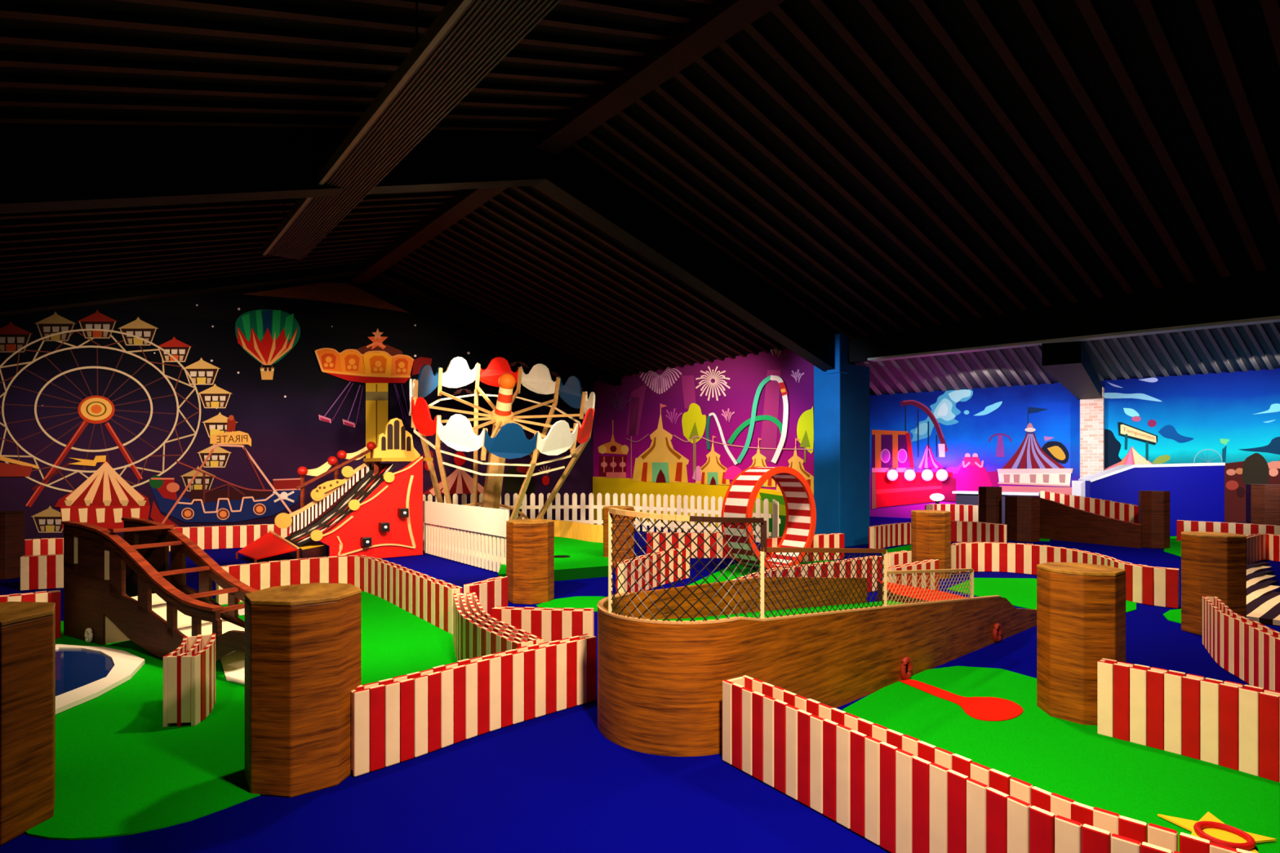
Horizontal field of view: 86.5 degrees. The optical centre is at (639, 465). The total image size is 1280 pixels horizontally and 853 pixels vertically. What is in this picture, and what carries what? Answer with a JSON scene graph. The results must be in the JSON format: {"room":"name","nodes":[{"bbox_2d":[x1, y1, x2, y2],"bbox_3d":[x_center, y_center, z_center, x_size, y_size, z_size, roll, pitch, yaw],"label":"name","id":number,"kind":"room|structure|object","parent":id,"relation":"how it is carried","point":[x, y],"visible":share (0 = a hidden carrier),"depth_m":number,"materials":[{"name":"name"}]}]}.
{"room":"games hall","nodes":[
{"label":"games hall","id":0,"kind":"room"},
{"bbox_2d":[85,275,581,377],"bbox_3d":[-7.488,-1.413,14.747,15.600,5.925,0.150,0,0,-39],"label":"ceiling beam","id":1,"kind":"structure","parent":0,"point":[431,325],"depth_m":15.31,"materials":[{"name":"black paint"}]},
{"bbox_2d":[0,304,593,539],"bbox_3d":[-7.379,-0.920,14.691,15.500,4.940,0.064,0,0,-39],"label":"mural","id":2,"kind":"object","parent":1,"relation":"attached to","point":[108,415],"visible":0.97,"depth_m":13.64,"materials":[{"name":"paint"}]},
{"bbox_2d":[260,364,274,379],"bbox_3d":[-7.857,-1.976,14.339,0.266,0.343,0.003,0,0,-39],"label":"basket","id":3,"kind":"object","parent":2,"relation":"on","point":[267,371],"depth_m":14.34,"materials":[{"name":"orange paint"}]},
{"bbox_2d":[242,282,408,312],"bbox_3d":[-6.854,-3.829,15.131,3.476,0.575,0.020,0,0,-39],"label":"trim","id":4,"kind":"structure","parent":1,"relation":"attached to","point":[336,292],"depth_m":15.14,"materials":[{"name":"black"}]},
{"bbox_2d":[0,0,715,315],"bbox_3d":[-3.311,-2.939,3.819,9.601,2.873,22.101,0,0,-39],"label":"ceiling","id":5,"kind":"structure","parent":0,"point":[193,64],"depth_m":6.23,"materials":[{"name":"black"}]},
{"bbox_2d":[262,0,560,260],"bbox_3d":[-1.686,-3.342,5.457,0.516,0.744,11.000,0,0,-39],"label":"panel","id":6,"kind":"object","parent":5,"relation":"hanging from","point":[467,39],"visible":0.95,"depth_m":5.59,"materials":[{"name":"wood"}]},
{"bbox_2d":[349,0,785,284],"bbox_3d":[0.469,-4.215,6.778,0.320,0.200,22.001,0,0,-39],"label":"ceiling beam","id":7,"kind":"structure","parent":5,"relation":"attached to","point":[710,25],"depth_m":7.57,"materials":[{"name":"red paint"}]},
{"bbox_2d":[0,516,1279,852],"bbox_3d":[2.000,1.600,13.000,40.000,0.100,30.000,0,0,0],"label":"floor","id":8,"kind":"structure","parent":0,"point":[551,783],"depth_m":3.19,"materials":[{"name":"blue carpet"}]},
{"bbox_2d":[0,511,24,579],"bbox_3d":[-8.772,1.093,9.400,0.375,0.915,0.375,0,0,23],"label":"post","id":9,"kind":"object","parent":8,"relation":"on","point":[11,522],"visible":0.93,"depth_m":9.32,"materials":[{"name":"brown wood"}]},
{"bbox_2d":[0,601,55,845],"bbox_3d":[-2.853,1.093,2.907,0.550,0.915,0.550,0,0,0],"label":"post","id":10,"kind":"object","parent":8,"relation":"on","point":[27,628],"visible":1,"depth_m":2.87,"materials":[{"name":"brown wood"}]},
{"bbox_2d":[20,553,63,590],"bbox_3d":[-7.421,1.334,8.591,0.604,0.424,0.110,0,0,-26],"label":"fence","id":11,"kind":"object","parent":8,"relation":"on","point":[37,571],"visible":0.68,"depth_m":8.51,"materials":[{"name":"red paint"}]},
{"bbox_2d":[24,537,63,555],"bbox_3d":[-9.122,1.334,10.483,0.560,0.424,0.135,0,0,-35],"label":"fence","id":12,"kind":"object","parent":8,"relation":"on","point":[46,546],"visible":0.5,"depth_m":10.43,"materials":[{"name":"red paint"}]},
{"bbox_2d":[168,524,290,551],"bbox_3d":[-7.640,1.334,12.775,2.031,0.425,0.120,0,0,-27],"label":"fence","id":13,"kind":"object","parent":8,"relation":"on","point":[214,537],"visible":0.66,"depth_m":12.70,"materials":[{"name":"red paint"}]},
{"bbox_2d":[25,591,457,840],"bbox_3d":[-3.149,1.546,5.778,5.516,0.008,3.873,0,0,40],"label":"artificial turf","id":14,"kind":"object","parent":8,"relation":"on","point":[119,772],"visible":0.37,"depth_m":3.76,"materials":[{"name":"green carpet"}]},
{"bbox_2d":[0,590,61,638],"bbox_3d":[-5.451,1.333,5.936,0.610,0.425,0.149,0,0,-36],"label":"fence","id":15,"kind":"object","parent":14,"relation":"on","point":[53,596],"visible":0.4,"depth_m":6.03,"materials":[{"name":"red paint"}]},
{"bbox_2d":[55,644,144,714],"bbox_3d":[-4.193,1.521,4.910,2.285,0.032,1.019,0,0,43],"label":"pond","id":16,"kind":"object","parent":14,"relation":"on","point":[83,673],"visible":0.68,"depth_m":5.01,"materials":[{"name":"beige paint"}]},
{"bbox_2d":[61,517,258,661],"bbox_3d":[-3.831,1.023,5.683,2.984,1.035,0.588,0,0,30],"label":"bridge","id":17,"kind":"object","parent":14,"relation":"on","point":[127,591],"visible":0.89,"depth_m":5.78,"materials":[{"name":"brown wood"}]},
{"bbox_2d":[163,633,215,727],"bbox_3d":[-2.807,1.334,4.274,0.213,0.425,0.586,0,0,-22],"label":"fence","id":18,"kind":"object","parent":14,"relation":"on","point":[188,670],"visible":1,"depth_m":4.03,"materials":[{"name":"red paint"}]},
{"bbox_2d":[220,651,244,684],"bbox_3d":[-3.078,1.534,5.265,0.273,0.008,1.563,0,0,-36],"label":"path","id":19,"kind":"object","parent":14,"relation":"on","point":[233,664],"visible":0.3,"depth_m":5.16,"materials":[{"name":"beige paint"}]},
{"bbox_2d":[238,608,244,615],"bbox_3d":[-4.173,1.534,7.343,0.368,0.008,0.638,0,0,-40],"label":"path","id":20,"kind":"object","parent":14,"relation":"on","point":[241,611],"visible":0.12,"depth_m":7.12,"materials":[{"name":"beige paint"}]},
{"bbox_2d":[244,582,361,797],"bbox_3d":[-1.695,1.093,3.432,0.500,0.915,0.500,0,0,-37],"label":"post","id":21,"kind":"object","parent":14,"relation":"on","point":[303,642],"visible":0.98,"depth_m":3.21,"materials":[{"name":"brown wood"}]},
{"bbox_2d":[215,555,462,634],"bbox_3d":[-2.920,1.333,7.514,3.357,0.425,1.407,0,0,24],"label":"fence","id":22,"kind":"object","parent":14,"relation":"on","point":[427,597],"visible":0.84,"depth_m":7.79,"materials":[{"name":"red paint"}]},
{"bbox_2d":[235,530,326,563],"bbox_3d":[-5.893,1.350,11.124,1.037,0.400,2.396,0,0,-40],"label":"ramp","id":23,"kind":"object","parent":8,"relation":"on","point":[271,544],"visible":0.75,"depth_m":10.86,"materials":[{"name":"red plastic"}]},
{"bbox_2d":[288,540,326,559],"bbox_3d":[-5.606,1.387,11.274,1.192,0.246,2.064,0,0,0],"label":"box","id":24,"kind":"object","parent":23,"relation":"on","point":[312,548],"depth_m":10.62,"materials":[{"name":"orange paint"}]},
{"bbox_2d":[274,417,432,558],"bbox_3d":[-4.908,0.352,11.670,2.313,2.396,1.678,0,0,-39],"label":"ramp","id":25,"kind":"object","parent":8,"relation":"on","point":[362,513],"visible":1,"depth_m":11.56,"materials":[{"name":"red paint"}]},
{"bbox_2d":[360,536,371,546],"bbox_3d":[-4.465,1.240,11.088,0.140,0.150,0.150,0,0,-39],"label":"lamp","id":26,"kind":"object","parent":25,"relation":"on","point":[366,541],"depth_m":11.03,"materials":[{"name":"black plastic"}]},
{"bbox_2d":[378,522,389,532],"bbox_3d":[-4.239,1.015,11.268,0.140,0.150,0.150,0,0,-39],"label":"lamp","id":27,"kind":"object","parent":25,"relation":"attached to","point":[383,526],"depth_m":11.21,"materials":[{"name":"black plastic"}]},
{"bbox_2d":[397,507,408,517],"bbox_3d":[-3.992,0.793,11.467,0.140,0.150,0.150,0,0,-39],"label":"lamp","id":28,"kind":"object","parent":25,"relation":"attached to","point":[402,512],"depth_m":11.41,"materials":[{"name":"black plastic"}]},
{"bbox_2d":[422,501,508,572],"bbox_3d":[-2.810,1.075,10.736,0.075,0.910,3.154,0,0,-39],"label":"picket fence","id":29,"kind":"object","parent":8,"relation":"on","point":[464,525],"visible":0.97,"depth_m":10.55,"materials":[{"name":"beige wood"}]},
{"bbox_2d":[351,633,595,777],"bbox_3d":[-0.895,1.334,3.974,1.587,0.425,0.132,0,0,-44],"label":"fence","id":30,"kind":"object","parent":8,"relation":"on","point":[395,720],"visible":0.98,"depth_m":3.82,"materials":[{"name":"red paint"}]},
{"bbox_2d":[463,576,507,616],"bbox_3d":[-1.499,1.334,6.653,0.113,0.424,0.561,0,0,26],"label":"fence","id":31,"kind":"object","parent":8,"relation":"on","point":[491,593],"visible":0.48,"depth_m":6.62,"materials":[{"name":"red paint"}]},
{"bbox_2d":[453,592,543,661],"bbox_3d":[-1.183,1.333,5.153,0.319,0.425,1.878,0,0,-27],"label":"fence","id":32,"kind":"object","parent":8,"relation":"on","point":[476,633],"visible":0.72,"depth_m":4.88,"materials":[{"name":"red paint"}]},
{"bbox_2d":[408,356,595,550],"bbox_3d":[-2.509,-0.284,12.777,3.363,3.832,3.846,0,0,0],"label":"carousel ride","id":33,"kind":"object","parent":8,"relation":"on","point":[508,439],"visible":0.85,"depth_m":12.49,"materials":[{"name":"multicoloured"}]},
{"bbox_2d":[506,519,554,604],"bbox_3d":[-1.265,1.093,7.850,0.506,0.915,0.506,0,0,-33],"label":"post","id":34,"kind":"object","parent":8,"relation":"on","point":[530,543],"visible":0.97,"depth_m":7.63,"materials":[{"name":"brown wood"}]},
{"bbox_2d":[491,606,594,642],"bbox_3d":[-0.763,1.334,5.352,0.810,0.425,0.114,0,0,7],"label":"fence","id":35,"kind":"object","parent":8,"relation":"on","point":[550,624],"visible":0.48,"depth_m":5.29,"materials":[{"name":"red paint"}]},
{"bbox_2d":[497,536,608,581],"bbox_3d":[-1.331,1.471,11.319,1.810,0.158,5.139,0,0,0],"label":"greens","id":36,"kind":"object","parent":8,"relation":"on","point":[574,559],"visible":0.54,"depth_m":9.94,"materials":[{"name":"green carpet"}]},
{"bbox_2d":[553,520,603,542],"bbox_3d":[-1.175,1.236,12.867,2.386,0.320,0.198,0,0,43],"label":"wall","id":37,"kind":"structure","parent":36,"relation":"on","point":[566,529],"depth_m":12.80,"materials":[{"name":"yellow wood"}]},
{"bbox_2d":[536,596,606,612],"bbox_3d":[-0.594,1.546,7.598,1.113,0.008,0.866,0,0,0],"label":"artificial turf","id":38,"kind":"object","parent":8,"relation":"on","point":[574,602],"visible":0.56,"depth_m":7.65,"materials":[{"name":"green carpet"}]},
{"bbox_2d":[422,493,771,551],"bbox_3d":[-1.260,1.090,14.616,7.104,0.880,3.900,0,0,-11],"label":"picket fence","id":39,"kind":"object","parent":8,"relation":"on","point":[524,507],"visible":0.37,"depth_m":15.81,"materials":[{"name":"beige"}]},
{"bbox_2d":[603,506,634,568],"bbox_3d":[-0.332,1.093,10.500,0.460,0.915,0.460,0,0,38],"label":"post","id":40,"kind":"object","parent":8,"relation":"on","point":[626,522],"visible":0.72,"depth_m":10.31,"materials":[{"name":"brown wood"}]},
{"bbox_2d":[615,546,689,594],"bbox_3d":[0.175,1.334,8.638,0.171,0.425,1.814,0,0,29],"label":"fence","id":41,"kind":"object","parent":8,"relation":"on","point":[673,553],"visible":0.64,"depth_m":8.57,"materials":[{"name":"red paint"}]},
{"bbox_2d":[646,532,733,558],"bbox_3d":[0.906,1.333,11.407,1.590,0.425,0.102,0,0,0],"label":"fence","id":42,"kind":"object","parent":8,"relation":"on","point":[673,540],"visible":0.49,"depth_m":11.36,"materials":[{"name":"red paint"}]},
{"bbox_2d":[687,560,830,586],"bbox_3d":[1.888,1.546,10.114,3.985,0.008,1.425,0,0,-39],"label":"artificial turf","id":43,"kind":"object","parent":8,"relation":"on","point":[727,573],"visible":0.13,"depth_m":9.73,"materials":[{"name":"green carpet"}]},
{"bbox_2d":[720,466,816,569],"bbox_3d":[1.918,0.775,10.034,1.530,1.530,0.508,0,0,-39],"label":"loop","id":44,"kind":"object","parent":43,"relation":"on","point":[740,498],"visible":0.84,"depth_m":9.98,"materials":[{"name":"red plastic"}]},
{"bbox_2d":[764,533,844,562],"bbox_3d":[2.644,1.334,10.942,1.626,0.425,0.128,0,0,-28],"label":"fence","id":45,"kind":"object","parent":43,"relation":"on","point":[833,540],"visible":0.48,"depth_m":11.07,"materials":[{"name":"red paint"}]},
{"bbox_2d":[772,499,780,537],"bbox_3d":[2.539,1.090,12.672,0.049,0.880,1.166,0,0,6],"label":"picket fence","id":46,"kind":"object","parent":8,"relation":"on","point":[775,520],"visible":0.72,"depth_m":12.51,"materials":[{"name":"beige wood"}]},
{"bbox_2d":[732,555,882,592],"bbox_3d":[1.825,1.333,7.580,2.965,0.425,0.321,0,0,-43],"label":"fence","id":47,"kind":"object","parent":8,"relation":"on","point":[797,573],"visible":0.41,"depth_m":7.93,"materials":[{"name":"red paint"}]},
{"bbox_2d":[597,507,1036,756],"bbox_3d":[1.946,0.894,5.575,5.489,1.311,1.012,0,0,-41],"label":"wooden ramp","id":48,"kind":"object","parent":8,"relation":"on","point":[665,656],"visible":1,"depth_m":4.00,"materials":[{"name":"brown wood"}]},
{"bbox_2d":[868,522,911,548],"bbox_3d":[4.792,1.334,13.023,1.482,0.425,0.160,0,0,-41],"label":"fence","id":49,"kind":"object","parent":8,"relation":"on","point":[880,536],"visible":0.89,"depth_m":12.95,"materials":[{"name":"red paint"}]},
{"bbox_2d":[886,544,911,552],"bbox_3d":[4.850,1.546,12.597,0.440,0.008,1.899,0,0,43],"label":"artificial turf","id":50,"kind":"object","parent":8,"relation":"on","point":[907,548],"visible":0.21,"depth_m":12.60,"materials":[{"name":"green carpet"}]},
{"bbox_2d":[887,551,911,567],"bbox_3d":[3.341,1.334,8.828,0.523,0.425,0.102,0,0,-39],"label":"fence","id":51,"kind":"object","parent":8,"relation":"on","point":[900,557],"visible":0.39,"depth_m":8.77,"materials":[{"name":"red paint"}]},
{"bbox_2d":[887,559,938,591],"bbox_3d":[3.128,1.334,7.809,1.076,0.425,0.110,0,0,-40],"label":"fence","id":52,"kind":"object","parent":8,"relation":"on","point":[930,564],"visible":0.48,"depth_m":7.80,"materials":[{"name":"red paint"}]},
{"bbox_2d":[877,580,967,603],"bbox_3d":[2.772,1.364,6.685,0.896,0.348,0.444,0,0,26],"label":"wedge","id":53,"kind":"object","parent":8,"relation":"on","point":[880,583],"visible":0.25,"depth_m":6.68,"materials":[{"name":"fabric"}]},
{"bbox_2d":[911,510,951,579],"bbox_3d":[4.062,1.093,9.500,0.484,0.915,0.484,0,0,0],"label":"post","id":54,"kind":"object","parent":8,"relation":"on","point":[931,530],"visible":0.83,"depth_m":9.30,"materials":[{"name":"brown wood"}]},
{"bbox_2d":[929,493,944,503],"bbox_3d":[7.819,1.141,17.900,0.364,0.818,0.280,0,0,0],"label":"floor lamp","id":55,"kind":"object","parent":8,"relation":"on","point":[936,497],"visible":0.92,"depth_m":17.81,"materials":[{"name":"white metal"}]},
{"bbox_2d":[924,503,977,521],"bbox_3d":[7.204,1.228,15.966,1.216,0.635,0.751,0,0,0],"label":"fence","id":56,"kind":"object","parent":8,"relation":"on","point":[966,513],"visible":0.47,"depth_m":15.94,"materials":[{"name":"red paint"}]},
{"bbox_2d":[951,520,1006,542],"bbox_3d":[6.713,1.334,13.467,0.226,0.425,1.115,0,0,-33],"label":"fence","id":57,"kind":"object","parent":8,"relation":"on","point":[961,531],"visible":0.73,"depth_m":13.50,"materials":[{"name":"red paint"}]},
{"bbox_2d":[722,675,1254,852],"bbox_3d":[1.145,1.333,2.664,0.296,0.425,2.302,0,0,-38],"label":"fence","id":58,"kind":"object","parent":8,"relation":"on","point":[898,792],"visible":1,"depth_m":2.69,"materials":[{"name":"red paint"}]},
{"bbox_2d":[977,486,1001,524],"bbox_3d":[7.459,1.000,14.500,0.436,1.100,0.436,0,0,22],"label":"post","id":59,"kind":"object","parent":8,"relation":"on","point":[989,498],"visible":0.74,"depth_m":14.31,"materials":[{"name":"brown wood"}]},
{"bbox_2d":[951,490,1039,524],"bbox_3d":[9.009,1.105,17.200,1.944,0.890,0.600,0,0,38],"label":"countertop","id":60,"kind":"structure","parent":8,"relation":"on","point":[962,497],"depth_m":17.29,"materials":[{"name":"white"}]},
{"bbox_2d":[951,490,1039,495],"bbox_3d":[9.009,0.690,17.200,1.944,0.060,0.600,0,0,38],"label":"countertop","id":61,"kind":"structure","parent":60,"relation":"on","point":[1015,493],"depth_m":16.81,"materials":[{"name":"white"}]},
{"bbox_2d":[1004,495,1039,542],"bbox_3d":[7.919,1.090,14.100,0.605,0.920,0.605,0,0,22],"label":"post","id":62,"kind":"object","parent":8,"relation":"on","point":[1022,513],"visible":0.98,"depth_m":13.85,"materials":[{"name":"brown wood"}]},
{"bbox_2d":[947,577,1136,613],"bbox_3d":[4.849,1.546,8.235,1.766,0.008,2.298,0,0,-16],"label":"artificial turf","id":63,"kind":"object","parent":8,"relation":"on","point":[1020,592],"visible":0.46,"depth_m":8.46,"materials":[{"name":"green carpet"}]},
{"bbox_2d":[1040,538,1049,542],"bbox_3d":[8.507,1.546,14.365,0.273,0.008,1.013,0,0,33],"label":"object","id":64,"kind":"object","parent":8,"relation":"on","point":[1041,540],"visible":0.43,"depth_m":14.12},
{"bbox_2d":[842,666,1279,852],"bbox_3d":[2.135,1.546,3.581,2.039,0.008,3.095,0,0,-13],"label":"artificial turf","id":65,"kind":"object","parent":8,"relation":"on","point":[1070,760],"visible":0.69,"depth_m":3.59,"materials":[{"name":"green carpet"}]},
{"bbox_2d":[898,679,1022,721],"bbox_3d":[2.170,1.539,4.532,0.449,0.004,0.828,0,0,-15],"label":"felt","id":66,"kind":"object","parent":65,"relation":"on","point":[984,708],"visible":1,"depth_m":4.37,"materials":[{"name":"red fabric"}]},
{"bbox_2d":[1036,562,1125,725],"bbox_3d":[2.752,1.093,4.253,0.435,0.915,0.435,0,0,7],"label":"post","id":67,"kind":"object","parent":65,"relation":"on","point":[1081,607],"visible":0.93,"depth_m":4.10,"materials":[{"name":"brown wood"}]},
{"bbox_2d":[1097,657,1279,782],"bbox_3d":[3.003,1.334,3.517,0.143,0.425,1.098,0,0,-36],"label":"fence","id":68,"kind":"object","parent":65,"relation":"on","point":[1234,726],"visible":1,"depth_m":3.59,"materials":[{"name":"red paint"}]},
{"bbox_2d":[1157,811,1276,852],"bbox_3d":[2.410,1.520,2.816,0.388,0.034,0.380,0,0,0],"label":"star patch","id":69,"kind":"object","parent":65,"relation":"on","point":[1210,828],"visible":0.92,"depth_m":2.82,"materials":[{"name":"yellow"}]},
{"bbox_2d":[951,542,1179,608],"bbox_3d":[5.542,1.333,8.818,1.080,0.425,2.823,0,0,-29],"label":"fence","id":70,"kind":"object","parent":8,"relation":"on","point":[1156,586],"visible":0.72,"depth_m":9.33,"materials":[{"name":"red paint"}]},
{"bbox_2d":[1040,490,1137,523],"bbox_3d":[9.659,1.059,14.621,0.226,0.974,1.967,0,0,-32],"label":"fence","id":71,"kind":"object","parent":8,"relation":"on","point":[1126,512],"visible":0.38,"depth_m":14.47,"materials":[{"name":"red paint"}]},
{"bbox_2d":[1040,497,1142,548],"bbox_3d":[8.946,1.114,13.615,0.060,0.872,1.944,0,0,-28],"label":"wall","id":72,"kind":"structure","parent":8,"relation":"on","point":[1058,521],"depth_m":13.64,"materials":[{"name":"brown wood"}]},
{"bbox_2d":[1071,462,1225,535],"bbox_3d":[11.365,0.742,15.367,2.982,1.616,0.540,0,0,8],"label":"wall","id":73,"kind":"structure","parent":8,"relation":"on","point":[1197,490],"depth_m":15.05,"materials":[{"name":"blue paint"}]},
{"bbox_2d":[1137,490,1169,548],"bbox_3d":[9.747,1.015,12.900,0.451,1.070,0.451,0,0,-22],"label":"post","id":74,"kind":"object","parent":8,"relation":"on","point":[1153,506],"visible":0.96,"depth_m":12.71,"materials":[{"name":"brown wood"}]},
{"bbox_2d":[1163,536,1181,556],"bbox_3d":[10.601,1.546,13.292,0.575,0.008,4.919,0,0,38],"label":"artificial turf","id":75,"kind":"object","parent":8,"relation":"on","point":[1175,548],"visible":0.18,"depth_m":12.72,"materials":[{"name":"green carpet"}]},
{"bbox_2d":[1163,608,1181,623],"bbox_3d":[5.588,1.546,7.030,0.278,0.008,0.916,0,0,42],"label":"artificial turf","id":76,"kind":"object","parent":8,"relation":"on","point":[1174,615],"visible":0.61,"depth_m":6.98,"materials":[{"name":"green carpet"}]},
{"bbox_2d":[1181,531,1246,635],"bbox_3d":[5.328,1.093,6.329,0.475,0.915,0.475,0,0,0],"label":"post","id":77,"kind":"object","parent":8,"relation":"on","point":[1214,564],"visible":0.88,"depth_m":6.17,"materials":[{"name":"brown wood"}]},
{"bbox_2d":[1176,520,1279,541],"bbox_3d":[11.753,1.333,13.091,0.246,0.425,2.324,0,0,-33],"label":"fence","id":78,"kind":"object","parent":8,"relation":"on","point":[1246,529],"visible":0.5,"depth_m":13.44,"materials":[{"name":"red paint"}]},
{"bbox_2d":[1202,595,1279,692],"bbox_3d":[4.434,1.333,4.950,0.192,0.425,2.081,0,0,25],"label":"fence","id":79,"kind":"object","parent":8,"relation":"on","point":[1249,650],"visible":0.94,"depth_m":4.92,"materials":[{"name":"red paint"}]},
{"bbox_2d":[1245,484,1279,525],"bbox_3d":[12.420,0.960,13.500,0.550,1.180,0.550,0,0,22],"label":"post","id":80,"kind":"object","parent":8,"relation":"on","point":[1262,500],"visible":0.73,"depth_m":13.33,"materials":[{"name":"brown wood"}]},
{"bbox_2d":[1245,533,1279,564],"bbox_3d":[9.879,1.334,10.863,1.181,0.425,0.836,0,0,0],"label":"fence","id":81,"kind":"object","parent":8,"relation":"on","point":[1260,547],"visible":0.76,"depth_m":11.01,"materials":[{"name":"red paint"}]},
{"bbox_2d":[1246,562,1279,626],"bbox_3d":[7.991,1.490,8.397,1.059,0.100,5.331,0,0,41],"label":"ramp","id":82,"kind":"object","parent":8,"relation":"on","point":[1263,595],"visible":0.74,"depth_m":7.75,"materials":[{"name":"multicoloured"}]},
{"bbox_2d":[595,347,786,380],"bbox_3d":[1.232,-0.450,16.461,0.150,4.000,8.368,0,0,-39],"label":"wall","id":83,"kind":"structure","parent":0,"point":[784,348],"depth_m":15.67,"materials":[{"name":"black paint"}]},
{"bbox_2d":[0,262,621,386],"bbox_3d":[-6.887,-2.829,13.572,16.200,3.053,0.280,0,0,-39],"label":"trim","id":84,"kind":"structure","parent":83,"relation":"attached to","point":[24,304],"depth_m":13.37,"materials":[{"name":"black metal"}]},
{"bbox_2d":[0,124,836,372],"bbox_3d":[-2.489,-2.599,8.074,16.200,3.513,0.280,0,0,-39],"label":"ceiling beam","id":85,"kind":"structure","parent":83,"relation":"attached to","point":[43,168],"depth_m":7.15,"materials":[{"name":"black metal"}]},
{"bbox_2d":[592,346,813,537],"bbox_3d":[1.206,-0.537,16.327,0.051,4.408,8.291,0,0,-39],"label":"mural","id":86,"kind":"object","parent":83,"relation":"attached to","point":[689,430],"visible":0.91,"depth_m":15.96,"materials":[{"name":"paint"}]},
{"bbox_2d":[813,333,869,546],"bbox_3d":[3.953,-0.470,13.319,1.050,4.040,0.630,0,0,-39],"label":"column","id":87,"kind":"structure","parent":83,"relation":"attached to","point":[841,393],"depth_m":13.05,"materials":[{"name":"blue paint"}]},
{"bbox_2d":[368,0,1279,382],"bbox_3d":[3.053,-3.364,8.910,6.701,2.023,22.101,0,0,-39],"label":"ceiling","id":88,"kind":"structure","parent":0,"point":[882,166],"depth_m":8.05,"materials":[{"name":"black"}]},
{"bbox_2d":[849,262,1279,363],"bbox_3d":[8.301,-2.050,7.665,0.200,1.000,13.600,0,0,-39],"label":"ceiling beam","id":89,"kind":"structure","parent":88,"relation":"attached to","point":[1247,293],"depth_m":9.64,"materials":[{"name":"black metal"}]},
{"bbox_2d":[867,315,1279,361],"bbox_3d":[8.426,-1.760,7.509,0.240,0.460,13.200,0,0,-39],"label":"trim","id":90,"kind":"structure","parent":89,"relation":"attached to","point":[1273,318],"depth_m":9.72,"materials":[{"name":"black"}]},
{"bbox_2d":[848,321,1279,394],"bbox_3d":[8.529,-1.989,14.854,9.635,0.362,10.542,0,0,-41],"label":"ceiling","id":91,"kind":"structure","parent":0,"point":[1254,328],"depth_m":13.33,"materials":[{"name":"grey metal"}]},
{"bbox_2d":[871,368,1279,395],"bbox_3d":[12.469,-0.310,16.579,19.200,3.720,0.150,0,0,38],"label":"wall","id":92,"kind":"structure","parent":0,"point":[1102,382],"depth_m":17.12,"materials":[{"name":"blue"}]},
{"bbox_2d":[869,382,1079,518],"bbox_3d":[8.889,-0.301,19.298,6.094,3.701,0.036,0,0,38],"label":"mural","id":93,"kind":"object","parent":92,"relation":"attached to","point":[1026,438],"visible":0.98,"depth_m":19.03,"materials":[{"name":"blue paint"}]},
{"bbox_2d":[887,468,897,480],"bbox_3d":[7.473,0.263,20.143,0.310,0.370,0.335,0,0,0],"label":"floodlight","id":94,"kind":"object","parent":93,"relation":"attached to","point":[892,474],"visible":1,"depth_m":20.03,"materials":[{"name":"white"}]},
{"bbox_2d":[904,468,915,480],"bbox_3d":[7.864,0.259,19.832,0.310,0.370,0.335,0,0,0],"label":"floodlight","id":95,"kind":"object","parent":93,"relation":"attached to","point":[909,474],"visible":1,"depth_m":19.72,"materials":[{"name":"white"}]},
{"bbox_2d":[921,467,933,480],"bbox_3d":[8.244,0.255,19.531,0.310,0.370,0.335,0,0,0],"label":"floodlight","id":96,"kind":"object","parent":93,"relation":"attached to","point":[927,475],"visible":1,"depth_m":19.42,"materials":[{"name":"white"}]},
{"bbox_2d":[936,467,947,480],"bbox_3d":[8.556,0.252,19.283,0.310,0.370,0.335,0,0,0],"label":"floodlight","id":97,"kind":"object","parent":93,"relation":"attached to","point":[941,474],"visible":1,"depth_m":19.17,"materials":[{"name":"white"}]},
{"bbox_2d":[1041,341,1102,399],"bbox_3d":[8.883,-1.769,13.743,0.500,0.501,8.765,0,0,36],"label":"beam","id":98,"kind":"structure","parent":92,"relation":"attached to","point":[1069,363],"depth_m":10.94,"materials":[{"name":"black metal"}]},
{"bbox_2d":[1080,386,1104,478],"bbox_3d":[11.394,-0.200,17.145,0.484,3.500,0.300,0,0,38],"label":"column","id":99,"kind":"structure","parent":92,"relation":"attached to","point":[1091,411],"depth_m":17.03,"materials":[{"name":"brick"}]},
{"bbox_2d":[1104,368,1279,523],"bbox_3d":[13.464,-0.300,15.671,4.669,3.700,0.030,0,0,38],"label":"mural","id":100,"kind":"object","parent":92,"relation":"attached to","point":[1233,419],"visible":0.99,"depth_m":15.89,"materials":[{"name":"blue paint"}]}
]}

